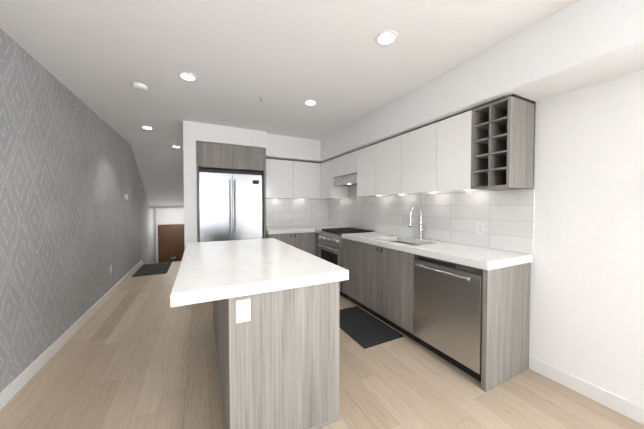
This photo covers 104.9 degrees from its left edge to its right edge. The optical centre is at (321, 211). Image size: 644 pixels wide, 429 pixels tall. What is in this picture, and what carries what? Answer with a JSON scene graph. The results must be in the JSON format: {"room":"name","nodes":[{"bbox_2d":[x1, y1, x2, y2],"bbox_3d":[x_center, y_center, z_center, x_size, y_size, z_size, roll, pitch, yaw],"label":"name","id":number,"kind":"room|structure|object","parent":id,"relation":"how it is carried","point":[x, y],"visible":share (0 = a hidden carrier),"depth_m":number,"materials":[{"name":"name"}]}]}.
{"room":"kitchen","nodes":[
{"label":"kitchen","id":0,"kind":"room"},
{"bbox_2d":[0,28,155,391],"bbox_3d":[-2.514,0.722,2.157,0.200,3.970,12.600,-1,1,-26],"label":"wall","id":1,"kind":"structure","parent":0,"point":[74,224],"depth_m":2.29,"materials":[{"name":"grey paper"}]},
{"bbox_2d":[0,260,141,409],"bbox_3d":[-1.929,1.266,1.231,0.014,0.105,10.000,-1,1,-26],"label":"baseboard","id":2,"kind":"structure","parent":1,"relation":"attached to","point":[20,381],"depth_m":2.21,"materials":[{"name":"white wood"}]},
{"bbox_2d":[131,145,183,207],"bbox_3d":[-4.019,-0.780,6.511,1.010,1.370,3.000,-1,1,-26],"label":"ceiling soffit","id":3,"kind":"structure","parent":0,"point":[161,171],"depth_m":5.82,"materials":[{"name":"grey paint"}]},
{"bbox_2d":[156,208,183,259],"bbox_3d":[-4.731,0.587,7.977,1.010,3.970,0.200,-1,1,-26],"label":"wall","id":4,"kind":"structure","parent":0,"point":[166,215],"depth_m":7.82,"materials":[{"name":"white paint"}]},
{"bbox_2d":[156,222,183,262],"bbox_3d":[-4.722,1.379,7.876,0.920,2.090,0.018,-1,1,-26],"label":"door frame","id":5,"kind":"structure","parent":4,"relation":"attached to","point":[157,224],"depth_m":7.67,"materials":[{"name":"white wood"}]},
{"bbox_2d":[158,224,184,262],"bbox_3d":[-4.702,1.407,7.837,0.800,2.025,0.101,-1,1,-26],"label":"doors","id":6,"kind":"structure","parent":4,"relation":"in","point":[171,242],"depth_m":7.81,"materials":[{"name":"brown wood"}]},
{"bbox_2d":[183,121,196,247],"bbox_3d":[-3.075,0.634,5.958,0.160,3.970,5.290,-1,1,-26],"label":"wall","id":7,"kind":"structure","parent":0,"point":[190,183],"depth_m":3.56,"materials":[{"name":"white paint"}]},
{"bbox_2d":[0,0,578,149],"bbox_3d":[-0.790,-1.342,2.965,4.050,0.120,12.600,-1,1,-26],"label":"ceiling","id":8,"kind":"structure","parent":0,"point":[334,59],"depth_m":1.96,"materials":[{"name":"white paint"}]},
{"bbox_2d":[132,82,147,91],"bbox_3d":[-1.833,-1.251,2.494,0.130,0.040,0.130,-1,1,-26],"label":"smoke detector","id":9,"kind":"object","parent":8,"relation":"attached to","point":[139,87],"visible":1,"depth_m":2.46,"materials":[{"name":"white plastic"}]},
{"bbox_2d":[178,72,196,80],"bbox_3d":[-1.252,-1.262,2.313,0.156,0.010,0.156,-1,1,-26],"label":"recessed light","id":10,"kind":"object","parent":8,"relation":"in","point":[188,76],"visible":1,"depth_m":2.30,"materials":[{"name":"white plastic"}]},
{"bbox_2d":[196,122,266,148],"bbox_3d":[-1.552,-1.181,4.188,1.030,0.260,0.840,-1,1,-26],"label":"bulkhead","id":11,"kind":"object","parent":8,"relation":"attached to","point":[216,134],"visible":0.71,"depth_m":3.79,"materials":[{"name":"white paint"}]},
{"bbox_2d":[304,99,316,104],"bbox_3d":[-0.133,-1.275,2.891,0.156,0.010,0.156,-1,1,-26],"label":"recessed light","id":12,"kind":"object","parent":8,"relation":"in","point":[310,102],"visible":1,"depth_m":2.87,"materials":[{"name":"white plastic"}]},
{"bbox_2d":[375,30,397,44],"bbox_3d":[0.464,-1.249,1.781,0.156,0.010,0.156,-1,1,-26],"label":"recessed light","id":13,"kind":"object","parent":8,"relation":"in","point":[386,37],"visible":1,"depth_m":1.77,"materials":[{"name":"white plastic"}]},
{"bbox_2d":[0,261,643,428],"bbox_3d":[-0.256,1.362,1.953,4.050,0.120,10.200,-1,1,-26],"label":"floor","id":14,"kind":"structure","parent":0,"point":[138,352],"depth_m":1.84,"materials":[{"name":"brown wood"}]},
{"bbox_2d":[132,262,171,276],"bbox_3d":[-3.604,1.217,5.318,0.570,0.012,1.090,-1,1,-26],"label":"mat","id":15,"kind":"object","parent":14,"relation":"on","point":[151,269],"visible":1,"depth_m":5.22,"materials":[{"name":"black rubber"}]},
{"bbox_2d":[199,169,262,241],"bbox_3d":[-1.561,0.293,4.229,0.946,1.912,0.759,-1,1,-26],"label":"fridge","id":16,"kind":"object","parent":14,"relation":"on","point":[230,204],"visible":0.71,"depth_m":3.90,"materials":[{"name":"silver metal"}]},
{"bbox_2d":[196,141,265,241],"bbox_3d":[-1.560,0.100,4.233,1.024,2.297,0.785,-1,1,-26],"label":"surround","id":17,"kind":"object","parent":14,"relation":"on","point":[215,156],"visible":0.73,"depth_m":3.86,"materials":[{"name":"grey wood"}]},
{"bbox_2d":[213,282,339,428],"bbox_3d":[-0.549,0.853,2.148,0.656,0.888,1.656,-1,1,-26],"label":"kitchen island","id":18,"kind":"object","parent":14,"relation":"on","point":[277,355],"depth_m":1.41,"materials":[{"name":"grey wood"}]},
{"bbox_2d":[236,299,250,322],"bbox_3d":[-0.408,0.512,1.284,0.072,0.115,0.008,-1,1,-26],"label":"outlet","id":19,"kind":"object","parent":18,"relation":"attached to","point":[243,314],"visible":1,"depth_m":1.28,"materials":[{"name":"white plastic"}]},
{"bbox_2d":[170,238,348,306],"bbox_3d":[-0.645,0.378,2.106,0.950,0.060,1.740,-1,1,-26],"label":"island countertop","id":20,"kind":"structure","parent":18,"relation":"on","point":[207,271],"depth_m":1.53,"materials":[{"name":"white stone"}]},
{"bbox_2d":[266,234,313,254],"bbox_3d":[-0.628,0.798,4.501,0.858,0.888,0.638,-1,1,-26],"label":"base cabinet","id":21,"kind":"object","parent":14,"relation":"on","point":[305,242],"depth_m":4.26,"materials":[{"name":"grey wood"}]},
{"bbox_2d":[266,226,344,233],"bbox_3d":[-0.333,0.321,4.548,1.437,0.060,0.796,-1,1,-26],"label":"countertop","id":22,"kind":"structure","parent":21,"relation":"on","point":[291,229],"depth_m":4.32,"materials":[{"name":"white stone"}]},
{"bbox_2d":[314,230,349,256],"bbox_3d":[0.179,0.799,4.468,0.598,0.888,0.176,-1,1,-26],"label":"base cabinet","id":23,"kind":"object","parent":14,"relation":"on","point":[315,235],"depth_m":4.35,"materials":[{"name":"grey wood"}]},
{"bbox_2d":[317,227,374,297],"bbox_3d":[0.352,0.766,4.029,0.674,0.975,0.756,-1,1,-26],"label":"range","id":24,"kind":"object","parent":14,"relation":"on","point":[329,244],"visible":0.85,"depth_m":3.85,"materials":[{"name":"silver metal"}]},
{"bbox_2d":[342,238,353,302],"bbox_3d":[0.640,0.821,3.541,0.598,0.888,0.368,-1,1,-26],"label":"base cabinet","id":25,"kind":"object","parent":14,"relation":"on","point":[347,243],"depth_m":3.42,"materials":[{"name":"grey wood"}]},
{"bbox_2d":[339,306,403,348],"bbox_3d":[0.432,1.276,2.824,0.500,0.012,0.850,-1,1,-26],"label":"kitchen mat","id":26,"kind":"object","parent":14,"relation":"on","point":[361,327],"visible":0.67,"depth_m":2.70,"materials":[{"name":"black rubber"}]},
{"bbox_2d":[354,242,457,343],"bbox_3d":[0.936,0.835,2.946,0.598,0.888,0.963,-1,1,-26],"label":"base cabinet","id":27,"kind":"object","parent":14,"relation":"on","point":[379,283],"depth_m":2.73,"materials":[{"name":"grey wood"}]},
{"bbox_2d":[342,232,531,269],"bbox_3d":[1.002,0.362,2.792,0.609,0.060,2.013,-1,1,-26],"label":"countertop","id":28,"kind":"structure","parent":27,"relation":"on","point":[478,257],"depth_m":2.18,"materials":[{"name":"white stone"}]},
{"bbox_2d":[394,238,421,245],"bbox_3d":[0.954,0.484,2.880,0.424,0.212,0.684,-1,1,-26],"label":"sink","id":29,"kind":"object","parent":28,"relation":"in","point":[395,239],"depth_m":2.97,"materials":[{"name":"silver metal"}]},
{"bbox_2d":[409,206,424,237],"bbox_3d":[1.122,0.129,2.926,0.218,0.397,0.088,-1,1,-26],"label":"faucet","id":30,"kind":"object","parent":28,"relation":"on","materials":[{"name":"silver metal"}]},
{"bbox_2d":[413,255,482,381],"bbox_3d":[1.260,0.853,2.212,0.654,0.885,0.630,-1,1,-26],"label":"dishwasher","id":31,"kind":"object","parent":14,"relation":"on","point":[447,324],"visible":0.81,"depth_m":2.03,"materials":[{"name":"silver metal"}]},
{"bbox_2d":[266,0,643,161],"bbox_3d":[1.201,-1.060,1.437,1.450,0.372,7.680,-1,1,-26],"label":"soffit","id":32,"kind":"structure","parent":0,"point":[579,44],"depth_m":1.76,"materials":[{"name":"white paint"}]},
{"bbox_2d":[266,158,293,197],"bbox_3d":[-0.830,-0.597,4.520,0.542,0.698,0.366,-1,1,-26],"label":"upper cabinet","id":33,"kind":"object","parent":32,"relation":"attached to","point":[279,172],"depth_m":4.36,"materials":[{"name":"white wood"}]},
{"bbox_2d":[294,160,321,197],"bbox_3d":[-0.353,-0.603,4.758,0.540,0.698,0.366,-1,1,-26],"label":"upper cabinet","id":34,"kind":"object","parent":32,"relation":"attached to","point":[307,174],"depth_m":4.60,"materials":[{"name":"white wood"}]},
{"bbox_2d":[338,69,643,406],"bbox_3d":[1.895,0.083,1.920,0.200,2.680,8.280,-1,1,-26],"label":"wall","id":35,"kind":"structure","parent":0,"point":[587,297],"depth_m":1.73,"materials":[{"name":"white paint"}]},
{"bbox_2d":[266,199,329,226],"bbox_3d":[-0.522,0.013,4.889,1.410,0.538,0.008,-1,1,-26],"label":"backsplash","id":36,"kind":"structure","parent":35,"relation":"attached to","point":[302,212],"depth_m":4.90,"materials":[{"name":"tile"}]},
{"bbox_2d":[322,160,348,197],"bbox_3d":[0.227,-0.599,4.611,0.359,0.698,0.448,-1,1,-26],"label":"upper cabinet","id":37,"kind":"object","parent":35,"relation":"attached to","point":[328,190],"depth_m":4.45,"materials":[{"name":"white wood"}]},
{"bbox_2d":[330,155,341,177],"bbox_3d":[0.413,-0.766,4.231,0.359,0.346,0.399,-1,1,-26],"label":"upper cabinet","id":38,"kind":"object","parent":35,"relation":"attached to","point":[335,163],"depth_m":4.17,"materials":[{"name":"white wood"}]},
{"bbox_2d":[333,174,356,186],"bbox_3d":[0.515,-0.516,4.071,0.324,0.144,0.776,-1,1,-26],"label":"range hood","id":39,"kind":"object","parent":38,"relation":"attached to","point":[348,181],"visible":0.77,"depth_m":4.03,"materials":[{"name":"silver metal"}]},
{"bbox_2d":[342,150,357,175],"bbox_3d":[0.587,-0.758,3.883,0.359,0.346,0.396,-1,1,-26],"label":"upper cabinet","id":40,"kind":"object","parent":35,"relation":"attached to","point":[349,160],"depth_m":3.79,"materials":[{"name":"white wood"}]},
{"bbox_2d":[357,144,373,196],"bbox_3d":[0.767,-0.574,3.523,0.359,0.698,0.424,-1,1,-26],"label":"upper cabinet","id":41,"kind":"object","parent":35,"relation":"attached to","point":[365,176],"depth_m":3.44,"materials":[{"name":"white wood"}]},
{"bbox_2d":[374,135,417,196],"bbox_3d":[0.965,-0.565,3.126,0.359,0.698,0.479,-1,1,-26],"label":"upper cabinet","id":42,"kind":"object","parent":35,"relation":"attached to","point":[385,151],"depth_m":3.06,"materials":[{"name":"white wood"}]},
{"bbox_2d":[398,123,433,193],"bbox_3d":[1.174,-0.555,2.705,0.359,0.698,0.478,-1,1,-26],"label":"upper cabinet","id":43,"kind":"object","parent":35,"relation":"attached to","point":[433,158],"depth_m":2.64,"materials":[{"name":"white wood"}]},
{"bbox_2d":[330,186,534,254],"bbox_3d":[0.932,-0.062,3.619,0.009,0.748,3.574,-1,1,-26],"label":"backsplash","id":44,"kind":"structure","parent":35,"relation":"attached to","point":[506,217],"depth_m":2.65,"materials":[{"name":"tile"}]},
{"bbox_2d":[476,222,483,234],"bbox_3d":[1.531,0.161,2.400,0.008,0.115,0.072,-1,1,-26],"label":"electrical outlet","id":45,"kind":"object","parent":44,"relation":"attached to","point":[480,228],"visible":1,"depth_m":2.39,"materials":[{"name":"white plastic"}]},
{"bbox_2d":[434,106,492,193],"bbox_3d":[1.354,-0.546,2.343,0.359,0.698,0.346,-1,1,-26],"label":"upper cabinet","id":46,"kind":"object","parent":35,"relation":"attached to","point":[452,134],"depth_m":2.26,"materials":[{"name":"white wood"}]},
{"bbox_2d":[471,96,535,190],"bbox_3d":[1.496,-0.528,2.056,0.359,0.675,0.293,-1,1,-26],"label":"wine rack","id":47,"kind":"object","parent":35,"relation":"attached to","point":[503,145],"visible":1,"depth_m":1.98,"materials":[{"name":"grey wood"}]},
{"bbox_2d":[529,356,643,424],"bbox_3d":[2.637,1.290,0.214,0.014,0.105,4.113,-1,1,-26],"label":"baseboard","id":48,"kind":"structure","parent":35,"relation":"attached to","point":[606,398],"depth_m":1.73,"materials":[{"name":"white wood"}]}
]}

